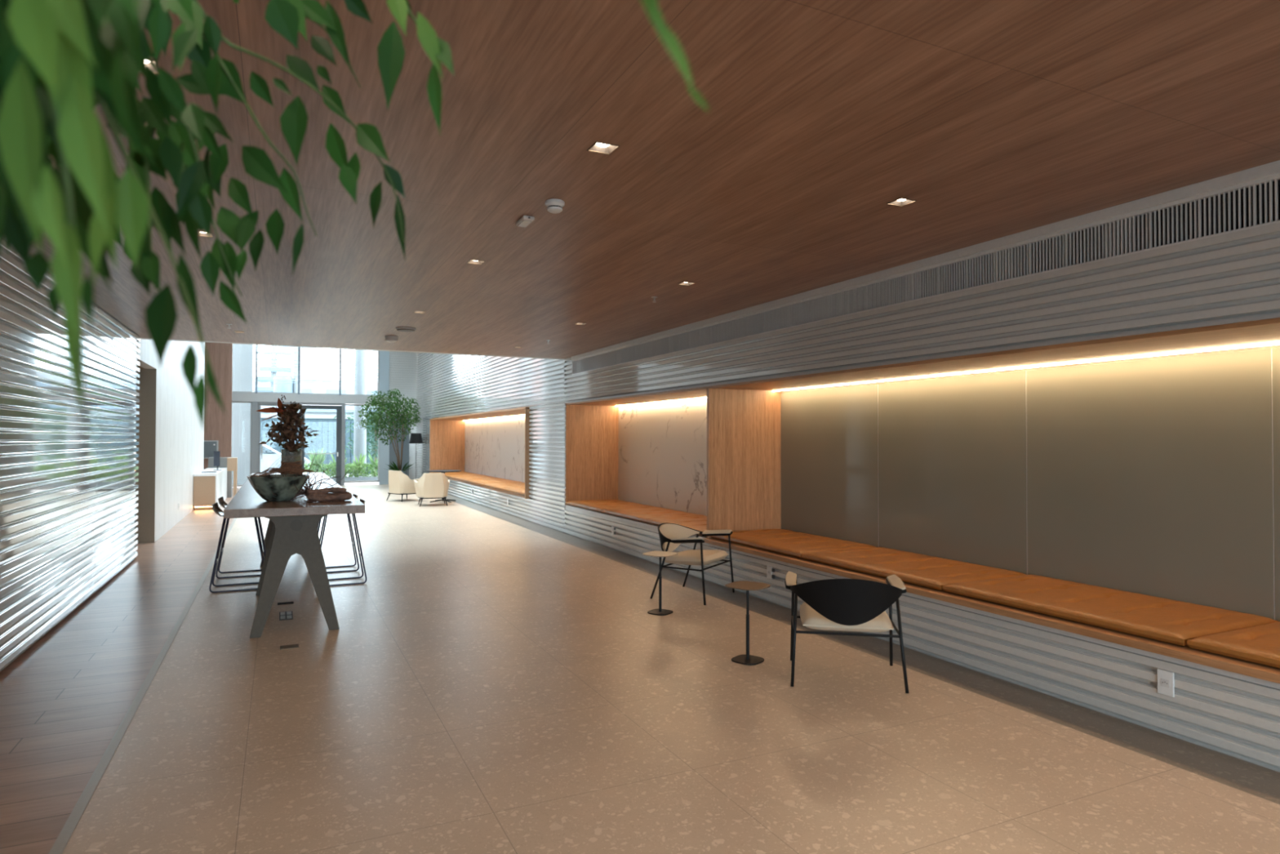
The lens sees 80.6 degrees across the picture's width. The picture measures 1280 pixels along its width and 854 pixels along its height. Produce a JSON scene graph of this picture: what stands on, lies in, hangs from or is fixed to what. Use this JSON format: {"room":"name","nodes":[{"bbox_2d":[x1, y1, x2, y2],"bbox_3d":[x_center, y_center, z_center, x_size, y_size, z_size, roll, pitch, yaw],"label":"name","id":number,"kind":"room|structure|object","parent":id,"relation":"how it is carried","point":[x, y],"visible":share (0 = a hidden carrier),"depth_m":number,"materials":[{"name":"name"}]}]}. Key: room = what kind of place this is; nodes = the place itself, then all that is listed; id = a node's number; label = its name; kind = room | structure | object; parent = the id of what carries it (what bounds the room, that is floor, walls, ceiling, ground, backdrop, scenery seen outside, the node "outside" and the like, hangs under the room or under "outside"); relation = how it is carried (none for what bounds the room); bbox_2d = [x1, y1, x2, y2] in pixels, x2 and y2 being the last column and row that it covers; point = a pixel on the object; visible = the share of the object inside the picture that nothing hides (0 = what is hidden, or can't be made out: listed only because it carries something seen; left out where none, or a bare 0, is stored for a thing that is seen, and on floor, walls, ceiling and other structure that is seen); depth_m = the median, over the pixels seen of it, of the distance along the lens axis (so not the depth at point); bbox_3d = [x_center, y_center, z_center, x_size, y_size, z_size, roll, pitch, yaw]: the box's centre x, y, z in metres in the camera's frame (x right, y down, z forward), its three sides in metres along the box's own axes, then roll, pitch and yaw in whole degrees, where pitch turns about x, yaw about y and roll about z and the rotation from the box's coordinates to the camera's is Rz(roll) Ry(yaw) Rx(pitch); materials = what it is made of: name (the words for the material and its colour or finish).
{"room":"lobby","nodes":[
{"label":"lobby","id":0,"kind":"room"},
{"bbox_2d":[0,239,204,671],"bbox_3d":[-5.430,-1.649,7.310,0.184,6.700,25.830,1,-1,-26],"label":"wall","id":1,"kind":"structure","parent":0,"point":[68,479],"depth_m":6.70,"materials":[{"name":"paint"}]},
{"bbox_2d":[0,488,239,853],"bbox_3d":[-7.729,1.787,9.193,4.415,0.119,31.300,1,-1,-26],"label":"floor","id":2,"kind":"structure","parent":0,"point":[64,700],"depth_m":4.96,"materials":[{"name":"brown wood"}]},
{"bbox_2d":[193,467,226,510],"bbox_3d":[-10.439,1.462,18.399,0.457,0.800,3.660,1,-1,-26],"label":"reception desk","id":3,"kind":"object","parent":2,"relation":"on","point":[208,487],"visible":0.79,"depth_m":16.80,"materials":[{"name":"beige laminate"}]},
{"bbox_2d":[193,467,225,476],"bbox_3d":[-10.452,1.089,18.398,0.427,0.055,3.660,1,-1,-26],"label":"countertop","id":4,"kind":"structure","parent":3,"relation":"on","point":[209,469],"depth_m":17.06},
{"bbox_2d":[213,451,222,470],"bbox_3d":[-10.414,0.830,18.610,0.180,0.470,0.159,1,-1,-26],"label":"monitor","id":5,"kind":"object","parent":3,"relation":"on","point":[216,454],"visible":1,"depth_m":18.56,"materials":[{"name":"black metal"}]},
{"bbox_2d":[208,457,232,497],"bbox_3d":[-11.288,1.354,20.301,0.550,1.070,0.400,1,-1,-26],"label":"base cabinet","id":6,"kind":"object","parent":2,"relation":"on","point":[223,460],"visible":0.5,"depth_m":20.19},
{"bbox_2d":[226,457,237,496],"bbox_3d":[-9.821,1.298,18.177,0.205,1.122,0.300,1,-1,-26],"label":"display stand","id":7,"kind":"object","parent":2,"relation":"on","point":[232,462],"visible":0.79,"depth_m":18.07,"materials":[{"name":"beige laminate"}]},
{"bbox_2d":[0,0,708,430],"bbox_3d":[-0.778,0.209,0.023,1.805,2.780,1.793,1,-1,-30],"label":"weeping tree","id":8,"kind":"object","parent":2,"relation":"on","point":[60,60],"visible":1,"depth_m":0.62,"materials":[{"name":"green plant"}]},
{"bbox_2d":[134,365,156,543],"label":"door","id":9,"kind":"structure","parent":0,"point":[147,414],"depth_m":11.48,"materials":[{"name":"beige paint"}]},
{"bbox_2d":[2,236,140,337],"bbox_3d":[-3.205,-1.292,2.826,0.035,0.020,15.830,1,-1,-26],"label":"trim","id":10,"kind":"structure","parent":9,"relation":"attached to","point":[3,237],"depth_m":8.22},
{"bbox_2d":[203,342,232,469],"bbox_3d":[-13.726,-1.451,21.254,3.950,6.700,0.150,1,-1,-26],"label":"wall","id":11,"kind":"structure","parent":0,"point":[217,424],"depth_m":21.90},
{"bbox_2d":[204,440,218,458],"bbox_3d":[-12.527,0.647,21.664,0.740,0.520,0.050,1,-1,-26],"label":"framed panel","id":12,"kind":"object","parent":11,"relation":"attached to","point":[210,446],"visible":0.48,"depth_m":21.72,"materials":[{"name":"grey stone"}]},
{"bbox_2d":[140,337,564,359],"bbox_3d":[-4.054,-3.052,11.513,6.170,3.761,0.150,1,-1,-26],"label":"wall","id":13,"kind":"structure","parent":0,"point":[140,338],"depth_m":11.37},
{"bbox_2d":[389,351,417,479],"bbox_3d":[-8.259,-1.364,26.418,1.030,6.700,0.148,1,-1,-26],"label":"wall","id":14,"kind":"structure","parent":0,"point":[389,351],"depth_m":26.40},
{"bbox_2d":[231,392,389,404],"bbox_3d":[-10.888,-0.933,25.104,4.840,0.270,0.180,1,-1,-26],"label":"trim","id":15,"kind":"structure","parent":14,"relation":"attached to","point":[236,397],"depth_m":24.89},
{"bbox_2d":[378,404,390,484],"bbox_3d":[-8.833,0.600,26.087,0.340,2.760,0.200,1,-1,-26],"label":"column","id":16,"kind":"structure","parent":14,"relation":"attached to","point":[384,449],"depth_m":25.98,"materials":[{"name":"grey metal"}]},
{"bbox_2d":[379,351,389,396],"bbox_3d":[-8.855,-2.885,26.126,0.320,3.670,0.200,1,-1,-26],"label":"column","id":17,"kind":"structure","parent":14,"relation":"attached to","point":[384,355],"depth_m":26.02,"materials":[{"name":"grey metal"}]},
{"bbox_2d":[389,416,408,476],"bbox_3d":[-8.365,0.808,26.216,0.660,2.350,0.055,1,-1,-26],"label":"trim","id":18,"kind":"structure","parent":14,"relation":"attached to","point":[393,457],"depth_m":26.21,"materials":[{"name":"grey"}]},
{"bbox_2d":[29,0,1279,359],"bbox_3d":[-0.084,-1.373,4.431,7.250,0.200,16.030,1,-1,-26],"label":"ceiling","id":19,"kind":"structure","parent":0,"point":[1000,118],"depth_m":3.44,"materials":[{"name":"brown wood"}]},
{"bbox_2d":[139,59,159,74],"bbox_3d":[-1.794,-1.338,2.709,0.116,0.078,0.116,1,-1,-26],"label":"recessed light","id":20,"kind":"object","parent":19,"relation":"in","point":[148,64],"visible":0.05,"depth_m":2.76,"materials":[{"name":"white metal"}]},
{"bbox_2d":[384,335,398,342],"bbox_3d":[-3.285,-1.156,9.975,0.170,0.078,0.170,1,-1,-26],"label":"ceiling sensor","id":21,"kind":"object","parent":19,"relation":"attached to","point":[391,339],"visible":1,"depth_m":9.92,"materials":[{"name":"white plastic"}]},
{"bbox_2d":[395,326,416,332],"bbox_3d":[-2.860,-1.188,9.225,0.240,0.034,0.240,1,-1,-26],"label":"ceiling sensor","id":22,"kind":"object","parent":19,"relation":"attached to","point":[405,329],"visible":1,"depth_m":9.16,"materials":[{"name":"white plastic"}]},
{"bbox_2d":[466,259,484,264],"bbox_3d":[-1.248,-1.291,5.740,0.116,0.078,0.116,1,-1,-26],"label":"recessed light","id":23,"kind":"object","parent":19,"relation":"in","point":[470,261],"visible":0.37,"depth_m":5.78,"materials":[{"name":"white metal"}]},
{"bbox_2d":[515,215,534,226],"bbox_3d":[-0.704,-1.258,4.624,0.070,0.027,0.173,1,-1,-26],"label":"recessed light","id":24,"kind":"object","parent":19,"relation":"in","point":[525,220],"visible":1,"depth_m":4.58,"materials":[{"name":"white plastic"}]},
{"bbox_2d":[545,199,564,213],"bbox_3d":[-0.482,-1.246,4.277,0.110,0.060,0.110,1,-1,-26],"label":"smoke detector","id":25,"kind":"object","parent":19,"relation":"attached to","point":[554,206],"visible":1,"depth_m":4.24,"materials":[{"name":"white plastic"}]},
{"bbox_2d":[586,141,619,155],"bbox_3d":[-0.170,-1.324,3.485,0.116,0.078,0.116,1,-1,-26],"label":"recessed light","id":26,"kind":"object","parent":19,"relation":"in","point":[597,147],"visible":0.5,"depth_m":3.52,"materials":[{"name":"white metal"}]},
{"bbox_2d":[886,197,916,206],"bbox_3d":[1.481,-1.309,4.275,0.116,0.078,0.116,1,-1,-26],"label":"recessed light","id":27,"kind":"object","parent":19,"relation":"in","point":[901,202],"visible":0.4,"depth_m":4.31,"materials":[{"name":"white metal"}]},
{"bbox_2d":[62,484,1279,853],"bbox_3d":[-2.815,1.830,11.543,6.390,0.120,31.300,1,-1,-26],"label":"floor","id":28,"kind":"structure","parent":0,"point":[491,684],"depth_m":4.07,"materials":[{"name":"beige stone"}]},
{"bbox_2d":[48,518,236,853],"bbox_3d":[-5.717,1.802,10.155,0.045,0.124,31.300,1,-1,-26],"label":"trim","id":29,"kind":"structure","parent":28,"relation":"on","point":[58,847],"depth_m":3.97,"materials":[{"name":"metal"}]},
{"bbox_2d":[208,502,264,592],"bbox_3d":[-4.266,1.261,8.052,0.541,0.906,0.410,1,-1,-26],"label":"bar stool","id":30,"kind":"object","parent":28,"relation":"on","point":[216,508],"visible":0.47,"depth_m":7.99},
{"bbox_2d":[215,496,266,578],"bbox_3d":[-4.646,1.273,8.845,0.541,0.906,0.410,1,-1,-26],"label":"bar stool","id":31,"kind":"object","parent":28,"relation":"on","point":[220,500],"visible":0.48,"depth_m":8.79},
{"bbox_2d":[279,610,293,620],"bbox_3d":[-3.171,1.693,6.765,0.106,0.008,0.352,1,-1,-26],"label":"floor outlet","id":32,"kind":"object","parent":28,"relation":"on","point":[282,615],"visible":1,"depth_m":6.75,"materials":[{"name":"plastic"}]},
{"bbox_2d":[280,644,298,649],"bbox_3d":[-2.683,1.681,5.777,0.130,0.005,0.100,1,-1,-26],"label":"floor plate","id":33,"kind":"object","parent":28,"relation":"on","point":[291,646],"visible":1,"depth_m":5.76,"materials":[{"name":"brown metal"}]},
{"bbox_2d":[223,471,364,638],"bbox_3d":[-4.171,1.207,9.013,1.030,1.045,6.610,1,-1,-26],"label":"trestle table","id":34,"kind":"object","parent":28,"relation":"on","point":[291,529],"visible":0.68,"depth_m":6.20,"materials":[{"name":"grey wood"}]},
{"bbox_2d":[246,474,309,501],"bbox_3d":[-3.185,0.539,6.650,0.506,0.222,0.506,1,-1,-26],"label":"bowl","id":35,"kind":"object","parent":34,"relation":"on","point":[285,489],"visible":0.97,"depth_m":6.50,"materials":[{"name":"green ceramic"}]},
{"bbox_2d":[250,455,314,476],"bbox_3d":[-3.146,0.344,6.666,0.516,0.174,0.305,1,-1,-26],"label":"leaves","id":36,"kind":"object","parent":35,"relation":"on","point":[285,468],"visible":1,"depth_m":6.61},
{"bbox_2d":[280,448,302,474],"bbox_3d":[-4.777,0.504,10.346,0.274,0.400,0.274,1,-1,-26],"label":"glass vase","id":37,"kind":"object","parent":34,"relation":"on","point":[297,461],"visible":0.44,"depth_m":10.24,"materials":[{"name":"grey"}]},
{"bbox_2d":[256,395,319,454],"bbox_3d":[-4.803,0.108,10.365,0.608,1.092,0.803,0,-1,9],"label":"bouquet","id":38,"kind":"object","parent":37,"relation":"in","point":[292,420],"visible":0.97,"depth_m":10.27,"materials":[{"name":"brown plant"}]},
{"bbox_2d":[267,453,349,502],"bbox_3d":[-2.957,0.445,6.826,0.743,0.415,0.681,0,-1,-14],"label":"twigs","id":39,"kind":"object","parent":34,"relation":"on","point":[306,486],"visible":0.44,"depth_m":6.78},
{"bbox_2d":[303,487,351,502],"bbox_3d":[-2.743,0.593,6.634,0.397,0.120,0.218,1,-1,-26],"label":"driftwood","id":40,"kind":"object","parent":34,"relation":"on","point":[340,494],"visible":1,"depth_m":6.62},
{"bbox_2d":[250,401,345,485],"bbox_3d":[-11.243,0.573,24.890,2.800,2.770,0.180,1,-1,-26],"label":"door frame","id":41,"kind":"structure","parent":28,"relation":"on","point":[254,404],"depth_m":24.29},
{"bbox_2d":[231,401,251,486],"bbox_3d":[-12.787,0.540,24.180,0.600,2.710,0.090,1,-1,-26],"label":"window","id":42,"kind":"structure","parent":41,"relation":"attached to","point":[241,485],"depth_m":24.26,"materials":[{"name":"grey metal"}]},
{"bbox_2d":[257,403,300,472],"bbox_3d":[-11.772,0.603,24.606,1.240,2.700,0.135,1,-1,-26],"label":"door","id":43,"kind":"structure","parent":41,"relation":"attached to","point":[259,404],"depth_m":24.35,"materials":[{"name":"grey metal"}]},
{"bbox_2d":[299,404,342,485],"bbox_3d":[-10.632,0.623,25.142,1.280,2.680,0.110,1,-1,-26],"label":"door","id":44,"kind":"structure","parent":41,"relation":"attached to","point":[339,408],"depth_m":25.33,"materials":[{"name":"grey metal"}]},
{"bbox_2d":[344,404,379,482],"bbox_3d":[-9.494,0.554,25.754,1.140,2.640,0.090,1,-1,-26],"label":"window","id":45,"kind":"structure","parent":41,"relation":"attached to","point":[378,480],"depth_m":25.77,"materials":[{"name":"grey metal"}]},
{"bbox_2d":[316,493,359,573],"bbox_3d":[-3.701,1.279,9.142,0.541,0.906,0.410,1,-1,-26],"label":"bar stool","id":46,"kind":"object","parent":28,"relation":"on","point":[353,495],"visible":0.35,"depth_m":9.09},
{"bbox_2d":[319,498,366,586],"bbox_3d":[-3.326,1.267,8.357,0.541,0.906,0.410,1,-1,-26],"label":"bar stool","id":47,"kind":"object","parent":28,"relation":"on","point":[362,500],"visible":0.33,"depth_m":8.30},
{"bbox_2d":[357,388,422,475],"bbox_3d":[-7.986,0.355,24.094,2.002,3.193,1.600,1,-1,-26],"label":"potted tree","id":48,"kind":"object","parent":28,"relation":"on","point":[390,412],"visible":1,"depth_m":23.99,"materials":[{"name":"green plant"}]},
{"bbox_2d":[386,470,418,502],"bbox_3d":[-6.055,1.497,19.345,0.842,0.779,0.686,-1,-1,36],"label":"armchair","id":49,"kind":"object","parent":28,"relation":"on","point":[399,483],"visible":0.91,"depth_m":19.06,"materials":[{"name":"beige leather"}]},
{"bbox_2d":[408,433,422,479],"bbox_3d":[-7.460,1.088,25.129,0.450,1.760,0.450,1,-1,-26],"label":"floor lamp","id":50,"kind":"object","parent":28,"relation":"on","point":[415,438],"visible":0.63,"depth_m":24.99,"materials":[{"name":"black metal"}]},
{"bbox_2d":[413,472,449,506],"bbox_3d":[-4.945,1.479,18.023,0.842,0.779,0.686,0,-1,-20],"label":"armchair","id":51,"kind":"object","parent":28,"relation":"on","point":[428,486],"visible":1,"depth_m":17.75,"materials":[{"name":"beige leather"}]},
{"bbox_2d":[425,470,461,502],"bbox_3d":[-4.955,1.488,19.004,0.900,0.778,0.900,1,-1,-26],"label":"round table","id":52,"kind":"object","parent":28,"relation":"on","point":[433,471],"visible":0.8,"depth_m":18.91,"materials":[{"name":"black metal"}]},
{"bbox_2d":[642,551,678,615],"bbox_3d":[0.187,1.435,6.942,0.290,0.541,0.290,-1,-1,34],"label":"side table","id":53,"kind":"object","parent":28,"relation":"on","point":[659,611],"visible":1,"depth_m":6.93,"materials":[{"name":"black metal"}]},
{"bbox_2d":[649,522,734,604],"bbox_3d":[0.524,1.362,7.719,0.659,0.718,0.792,0,-1,30],"label":"lounge chair","id":54,"kind":"object","parent":28,"relation":"on","point":[671,535],"visible":0.98,"depth_m":7.62,"materials":[{"name":"fabric"}]},
{"bbox_2d":[724,580,770,665],"bbox_3d":[0.778,1.413,5.452,0.290,0.541,0.290,-1,-1,39],"label":"side table","id":55,"kind":"object","parent":28,"relation":"on","point":[744,659],"visible":1,"depth_m":5.44,"materials":[{"name":"brown metal"}]},
{"bbox_2d":[784,570,909,693],"bbox_3d":[1.380,1.323,5.083,0.792,0.718,0.659,0,-1,10],"label":"lounge chair","id":56,"kind":"object","parent":28,"relation":"on","point":[858,605],"visible":1,"depth_m":4.86,"materials":[{"name":"black leather"}]},
{"bbox_2d":[415,222,1279,772],"bbox_3d":[-1.056,-1.564,12.432,0.124,6.700,31.300,1,-1,-26],"label":"wall","id":57,"kind":"structure","parent":0,"point":[1235,274],"depth_m":5.16,"materials":[{"name":"metal"}]},
{"bbox_2d":[766,565,774,578],"bbox_3d":[1.272,1.418,7.351,0.013,0.120,0.120,1,-1,-26],"label":"wall outlet","id":58,"kind":"object","parent":57,"relation":"attached to","point":[769,569],"visible":1,"depth_m":7.35,"materials":[{"name":"white plastic"}]},
{"bbox_2d":[564,507,1279,688],"bbox_3d":[2.208,1.267,5.473,0.034,0.038,16.000,1,-1,-26],"label":"trim","id":59,"kind":"structure","parent":57,"relation":"attached to","point":[1259,681],"depth_m":4.76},
{"bbox_2d":[564,312,1279,403],"bbox_3d":[2.207,-0.511,5.498,0.042,0.021,16.000,1,-1,-26],"label":"trim","id":60,"kind":"structure","parent":57,"relation":"attached to","point":[1273,315],"depth_m":4.93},
{"bbox_2d":[571,160,1279,361],"bbox_3d":[2.283,-1.216,5.355,0.080,0.080,15.660,1,-1,-26],"label":"trim","id":61,"kind":"structure","parent":57,"relation":"attached to","point":[1264,173],"depth_m":4.91,"materials":[{"name":"metal"}]},
{"bbox_2d":[572,178,1279,374],"bbox_3d":[2.308,-1.071,5.365,0.104,0.270,15.660,1,-1,-26],"label":"air vent","id":62,"kind":"object","parent":57,"relation":"in","point":[1255,206],"visible":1,"depth_m":4.98,"materials":[{"name":"metal"}]},
{"bbox_2d":[1157,668,1174,697],"bbox_3d":[2.838,1.381,4.076,0.013,0.130,0.082,1,-1,-26],"label":"wall outlet","id":63,"kind":"object","parent":57,"relation":"attached to","point":[1165,678],"visible":1,"depth_m":4.07,"materials":[{"name":"white plastic"}]},
{"bbox_2d":[1160,677,1169,688],"bbox_3d":[2.834,1.381,4.074,0.003,0.042,0.046,1,-1,-26],"label":"socket","id":64,"kind":"object","parent":63,"relation":"attached to","point":[1165,682],"depth_m":4.07,"materials":[{"name":"plastic"}]},
{"bbox_3d":[-10.437,-4.658,25.423,5.870,0.150,0.150,1,-1,-26],"label":"wall","id":65,"kind":"structure","parent":0,"visible":0},
{"bbox_2d":[231,344,379,395],"bbox_3d":[-11.020,-2.829,25.067,4.500,3.520,0.100,1,-1,-26],"label":"window","id":66,"kind":"structure","parent":65,"relation":"in","point":[256,345],"depth_m":24.91,"materials":[{"name":"grey metal"}]},
{"label":"outside","id":67,"kind":"structure","parent":0,"visible":0},
{"bbox_2d":[231,473,378,488],"bbox_3d":[-20.635,2.649,66.281,100.000,0.120,82.550,1,-1,-26],"label":"ground","id":68,"kind":"structure","parent":67,"point":[347,474],"depth_m":26.73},
{"bbox_2d":[231,343,253,484],"bbox_3d":[-14.350,-1.785,25.034,2.680,7.520,0.300,1,-1,-26],"label":"wall","id":69,"kind":"structure","parent":68,"relation":"on","point":[242,354],"depth_m":25.33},
{"bbox_2d":[257,345,292,413],"bbox_3d":[-20.095,-3.287,41.431,1.800,11.000,0.368,1,-1,-26],"label":"utility pole","id":70,"kind":"object","parent":68,"relation":"on","point":[273,353],"visible":0.13,"depth_m":41.30,"materials":[{"name":"concrete"}]},
{"bbox_2d":[254,365,292,391],"bbox_3d":[-19.986,-2.600,41.174,1.800,1.380,0.220,1,-1,-26],"label":"rack","id":71,"kind":"object","parent":70,"relation":"attached to","point":[260,388],"visible":0.52,"depth_m":40.98,"materials":[{"name":"grey metal"}]},
{"bbox_2d":[260,441,311,472],"bbox_3d":[-14.862,1.278,28.570,4.444,1.500,1.820,1,-1,-26],"label":"car","id":72,"kind":"object","parent":68,"relation":"on","point":[269,455],"visible":0.08,"depth_m":28.14,"materials":[{"name":"white paint"}]},
{"bbox_2d":[277,346,316,412],"bbox_3d":[-17.393,-3.330,38.289,1.800,11.000,0.391,1,-1,-26],"label":"utility pole","id":73,"kind":"object","parent":68,"relation":"on","point":[295,348],"visible":0.16,"depth_m":38.13,"materials":[{"name":"concrete"}]},
{"bbox_2d":[273,373,293,392],"bbox_3d":[-17.959,-2.055,38.000,0.900,1.200,0.900,1,-1,-26],"label":"transformer","id":74,"kind":"object","parent":73,"relation":"attached to","point":[277,388],"visible":0.55,"depth_m":37.63,"materials":[{"name":"grey metal"}]},
{"bbox_2d":[253,377,378,415],"bbox_3d":[-22.506,-0.480,63.297,26.400,6.000,10.400,1,-1,-26],"label":"building","id":75,"kind":"structure","parent":68,"relation":"on","point":[331,387],"depth_m":57.36,"materials":[{"name":"grey metal"}]},
{"bbox_2d":[260,413,377,474],"bbox_3d":[-14.638,0.764,32.930,7.015,2.620,0.180,1,-1,-26],"label":"fence","id":76,"kind":"object","parent":68,"relation":"on","point":[326,424],"visible":0.19,"depth_m":33.20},
{"bbox_2d":[304,446,377,482],"bbox_3d":[-10.400,1.370,27.873,3.961,1.308,1.030,1,-1,-26],"label":"planter bed","id":77,"kind":"object","parent":68,"relation":"on","point":[319,460],"visible":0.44,"depth_m":27.57,"materials":[{"name":"green plant"}]},
{"bbox_2d":[314,411,377,475],"bbox_3d":[-11.177,0.654,31.043,3.910,2.799,2.495,1,-1,-32],"label":"tree","id":78,"kind":"object","parent":68,"relation":"on","point":[374,448],"visible":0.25,"depth_m":30.96,"materials":[{"name":"green plant"}]},
{"bbox_2d":[353,349,366,476],"bbox_3d":[-10.815,-3.456,29.243,0.483,11.000,0.483,1,-1,-26],"label":"column","id":79,"kind":"structure","parent":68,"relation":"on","point":[360,372],"depth_m":29.02,"materials":[{"name":"concrete"}]},
{"bbox_3d":[-25.200,-2.938,31.889,0.400,10.000,4.400,1,-1,-26],"label":"utility pole","id":80,"kind":"object","parent":68,"relation":"on","visible":0},
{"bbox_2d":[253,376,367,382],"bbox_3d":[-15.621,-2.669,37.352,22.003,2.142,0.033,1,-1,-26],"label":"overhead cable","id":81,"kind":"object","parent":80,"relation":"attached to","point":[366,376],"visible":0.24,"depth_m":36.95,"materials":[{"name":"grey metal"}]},
{"bbox_2d":[253,364,377,369],"bbox_3d":[-15.103,-2.993,36.274,22.002,0.354,0.033,1,-1,-26],"label":"overhead cable","id":82,"kind":"object","parent":80,"relation":"attached to","point":[253,364],"visible":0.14,"depth_m":36.00,"materials":[{"name":"grey metal"}]},
{"bbox_2d":[253,369,377,376],"bbox_3d":[-15.277,-2.762,36.631,22.002,0.432,0.033,1,-1,-26],"label":"overhead cable","id":83,"kind":"object","parent":80,"relation":"attached to","point":[253,370],"visible":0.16,"depth_m":36.33,"materials":[{"name":"grey metal"}]},
{"bbox_3d":[-5.354,-2.764,41.380,0.400,10.000,4.400,1,-1,-26],"label":"utility pole","id":84,"kind":"object","parent":68,"relation":"on","visible":0},
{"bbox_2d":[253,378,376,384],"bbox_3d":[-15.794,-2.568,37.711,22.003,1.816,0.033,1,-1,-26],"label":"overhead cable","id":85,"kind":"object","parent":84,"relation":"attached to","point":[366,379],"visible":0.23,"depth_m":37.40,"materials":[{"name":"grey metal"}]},
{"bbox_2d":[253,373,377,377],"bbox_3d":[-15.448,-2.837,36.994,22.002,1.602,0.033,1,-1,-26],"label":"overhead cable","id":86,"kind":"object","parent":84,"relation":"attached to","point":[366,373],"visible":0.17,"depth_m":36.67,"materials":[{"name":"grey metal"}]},
{"bbox_2d":[253,361,377,365],"bbox_3d":[-14.930,-3.192,35.916,22.002,0.546,0.033,1,-1,-26],"label":"overhead cable","id":87,"kind":"object","parent":84,"relation":"attached to","point":[253,362],"visible":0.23,"depth_m":35.62,"materials":[{"name":"grey metal"}]},
{"bbox_2d":[253,350,377,353],"bbox_3d":[-14.584,-3.794,35.204,22.002,1.599,0.033,1,-1,-26],"label":"overhead cable","id":88,"kind":"object","parent":84,"relation":"attached to","point":[369,350],"visible":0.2,"depth_m":34.91,"materials":[{"name":"grey metal"}]},
{"bbox_3d":[-0.516,0.370,12.663,1.100,3.040,31.300,1,-1,-26],"label":"wall","id":89,"kind":"structure","parent":0,"visible":0},
{"bbox_2d":[429,406,530,498],"bbox_3d":[-3.853,0.615,19.300,1.190,1.860,10.160,1,-1,-26],"label":"niche","id":90,"kind":"object","parent":89,"relation":"attached to","point":[494,443],"visible":0.48,"depth_m":21.33,"materials":[{"name":"brown wood"}]},
{"bbox_2d":[444,473,486,478],"bbox_3d":[-4.987,1.391,21.529,1.008,0.066,1.660,1,-1,-26],"label":"bench cushion","id":91,"kind":"object","parent":90,"relation":"on","point":[448,475],"visible":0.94,"depth_m":21.48,"materials":[{"name":"leather"}]},
{"bbox_2d":[453,475,504,481],"bbox_3d":[-4.264,1.369,20.018,1.008,0.066,1.660,1,-1,-26],"label":"bench cushion","id":92,"kind":"object","parent":90,"relation":"on","point":[468,477],"visible":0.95,"depth_m":19.80,"materials":[{"name":"leather"}]},
{"bbox_2d":[467,479,522,485],"bbox_3d":[-3.542,1.348,18.509,1.008,0.066,1.660,1,-1,-26],"label":"bench cushion","id":93,"kind":"object","parent":90,"relation":"on","point":[481,482],"visible":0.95,"depth_m":18.30,"materials":[{"name":"leather"}]},
{"bbox_2d":[484,482,524,489],"bbox_3d":[-2.820,1.326,16.998,1.008,0.066,1.660,1,-1,-26],"label":"bench cushion","id":94,"kind":"object","parent":90,"relation":"on","point":[498,486],"visible":0.64,"depth_m":16.87,"materials":[{"name":"leather"}]},
{"bbox_2d":[502,487,524,495],"bbox_3d":[-2.098,1.304,15.489,1.008,0.067,1.660,1,-1,-26],"label":"bench cushion","id":95,"kind":"object","parent":90,"relation":"on","point":[521,491],"visible":0.27,"depth_m":15.40,"materials":[{"name":"leather"}]},
{"bbox_2d":[565,386,706,537],"bbox_3d":[0.227,0.494,10.827,1.060,1.860,4.650,1,-1,-26],"label":"niche","id":96,"kind":"object","parent":89,"relation":"attached to","point":[648,449],"visible":0.6,"depth_m":12.13,"materials":[{"name":"brown wood"}]},
{"bbox_2d":[565,499,654,512],"bbox_3d":[-0.489,1.257,12.162,0.938,0.066,1.525,1,-1,-26],"label":"bench cushion","id":97,"kind":"object","parent":96,"relation":"on","point":[598,505],"visible":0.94,"depth_m":11.99,"materials":[{"name":"leather"}]},
{"bbox_2d":[601,506,703,522],"bbox_3d":[0.173,1.237,10.777,0.938,0.066,1.525,1,-1,-26],"label":"bench cushion","id":98,"kind":"object","parent":96,"relation":"on","point":[638,513],"visible":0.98,"depth_m":10.58,"materials":[{"name":"leather"}]},
{"bbox_2d":[646,515,706,535],"bbox_3d":[0.835,1.217,9.392,0.938,0.066,1.525,1,-1,-26],"label":"bench cushion","id":99,"kind":"object","parent":96,"relation":"on","point":[699,522],"visible":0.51,"depth_m":9.55,"materials":[{"name":"leather"}]},
{"bbox_2d":[702,317,1279,683],"bbox_3d":[3.002,0.410,5.010,1.155,1.860,8.242,1,-1,-26],"label":"niche","id":100,"kind":"object","parent":89,"relation":"attached to","point":[1148,464],"visible":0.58,"depth_m":5.70,"materials":[{"name":"brown wood"}]},
{"bbox_2d":[710,528,875,557],"bbox_3d":[1.567,1.196,7.927,0.953,0.066,1.624,1,-1,-26],"label":"bench cushion","id":101,"kind":"object","parent":100,"relation":"on","point":[792,543],"visible":0.91,"depth_m":7.70,"materials":[{"name":"leather"}]},
{"bbox_2d":[801,546,1026,590],"bbox_3d":[2.274,1.175,6.448,0.953,0.066,1.624,1,-1,-26],"label":"bench cushion","id":102,"kind":"object","parent":100,"relation":"on","point":[931,571],"visible":0.96,"depth_m":6.23,"materials":[{"name":"leather"}]},
{"bbox_2d":[942,574,1278,645],"bbox_3d":[2.982,1.154,4.968,0.953,0.066,1.624,1,-1,-26],"label":"bench cushion","id":103,"kind":"object","parent":100,"relation":"on","point":[1165,620],"visible":0.98,"depth_m":4.72,"materials":[{"name":"leather"}]},
{"bbox_2d":[1186,621,1279,667],"bbox_3d":[3.689,1.133,3.489,0.953,0.066,1.624,1,-1,-26],"label":"bench cushion","id":104,"kind":"object","parent":100,"relation":"on","point":[1260,644],"visible":1,"depth_m":3.91,"materials":[{"name":"leather"}]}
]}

